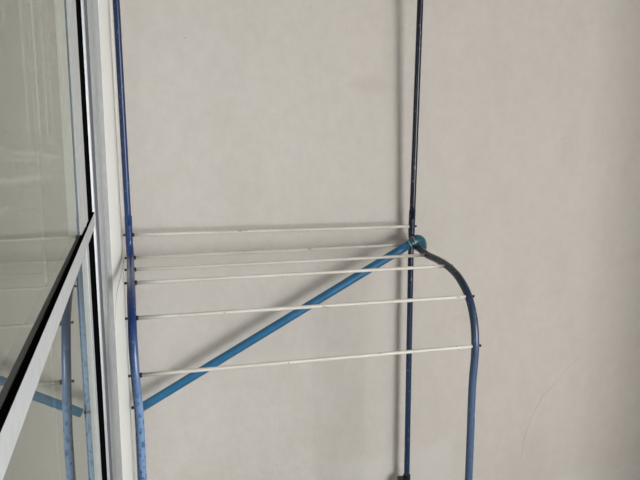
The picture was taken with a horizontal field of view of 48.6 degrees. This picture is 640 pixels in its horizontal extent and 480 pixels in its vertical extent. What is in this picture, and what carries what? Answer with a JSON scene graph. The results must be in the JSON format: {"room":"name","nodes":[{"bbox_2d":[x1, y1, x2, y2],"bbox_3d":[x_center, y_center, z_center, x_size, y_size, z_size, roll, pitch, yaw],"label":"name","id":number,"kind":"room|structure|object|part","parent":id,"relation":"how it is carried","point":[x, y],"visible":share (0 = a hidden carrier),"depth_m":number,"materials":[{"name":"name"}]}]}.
{"room":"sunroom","nodes":[
{"label":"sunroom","id":0,"kind":"room"},
{"bbox_2d":[98,0,134,479],"bbox_3d":[-0.600,0.048,1.822,0.179,1.938,0.256,-3,10,-14],"label":"window frame","id":1,"kind":"structure","parent":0,"point":[104,6],"depth_m":1.82,"materials":[{"name":"white paint"}]},
{"bbox_2d":[0,0,122,479],"bbox_3d":[-0.225,0.237,0.448,0.104,1.762,2.621,-3,10,-14],"label":"window","id":2,"kind":"structure","parent":1,"relation":"in","point":[63,353],"depth_m":0.86,"materials":[{"name":"glass"}]},
{"bbox_3d":[-0.124,-0.222,0.100,0.003,0.745,2.050,-3,10,-14],"label":"glass","id":3,"kind":"part","parent":2,"relation":"part of","materials":[{"name":"clear glass"}]},
{"bbox_3d":[-0.136,0.655,0.281,0.003,0.991,2.125,-3,10,-14],"label":"glass","id":4,"kind":"part","parent":2,"relation":"part of","materials":[{"name":"clear glass"}]},
{"bbox_3d":[-0.519,0.053,1.560,0.104,1.762,0.291,-3,10,-14],"label":"frame","id":5,"kind":"part","parent":2,"relation":"part of","materials":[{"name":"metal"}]},
{"bbox_2d":[0,0,639,479],"bbox_3d":[-0.544,0.011,2.043,6.500,1.938,0.150,-3,10,-14],"label":"wall","id":6,"kind":"structure","parent":0,"point":[241,114],"depth_m":2.15,"materials":[{"name":"beige paint"}]},
{"bbox_3d":[-0.004,1.351,0.182,6.500,0.100,4.400,-3,10,-14],"label":"floor","id":7,"kind":"structure","parent":0,"visible":0},
{"bbox_2d":[113,0,480,479],"bbox_3d":[-0.055,0.059,1.826,0.875,1.910,0.458,-3,10,-14],"label":"drying rack","id":8,"kind":"object","parent":7,"relation":"on","point":[418,243],"visible":1,"depth_m":1.86,"materials":[{"name":"blue metal"}]},
{"bbox_3d":[-0.117,0.030,2.015,0.798,0.009,0.008,-3,10,-14],"label":"rod","id":9,"kind":"part","parent":8,"relation":"part of","materials":[{"name":"beige paint"}]},
{"bbox_3d":[-0.121,-0.027,2.018,0.800,0.017,0.008,-3,10,-14],"label":"rod","id":10,"kind":"part","parent":8,"relation":"part of","materials":[{"name":"beige paint"}]},
{"bbox_3d":[-0.089,0.059,1.909,0.797,0.011,0.008,-3,10,-14],"label":"rod","id":11,"kind":"part","parent":8,"relation":"part of","materials":[{"name":"beige paint"}]},
{"bbox_3d":[-0.055,0.086,1.783,0.797,0.012,0.008,-3,10,-14],"label":"rod","id":12,"kind":"part","parent":8,"relation":"part of","materials":[{"name":"beige paint"}]},
{"bbox_3d":[-0.022,0.157,1.669,0.796,0.012,0.008,-3,10,-14],"label":"rod","id":13,"kind":"part","parent":8,"relation":"part of","materials":[{"name":"beige paint"}]},
{"bbox_3d":[-0.010,0.279,1.645,0.794,0.010,0.008,-3,10,-14],"label":"rod","id":14,"kind":"part","parent":8,"relation":"part of","materials":[{"name":"beige paint"}]},
{"bbox_3d":[0.275,0.477,2.207,0.017,0.960,0.017,3,10,19],"label":"leg","id":15,"kind":"part","parent":8,"relation":"part of","materials":[{"name":"blue metal"}]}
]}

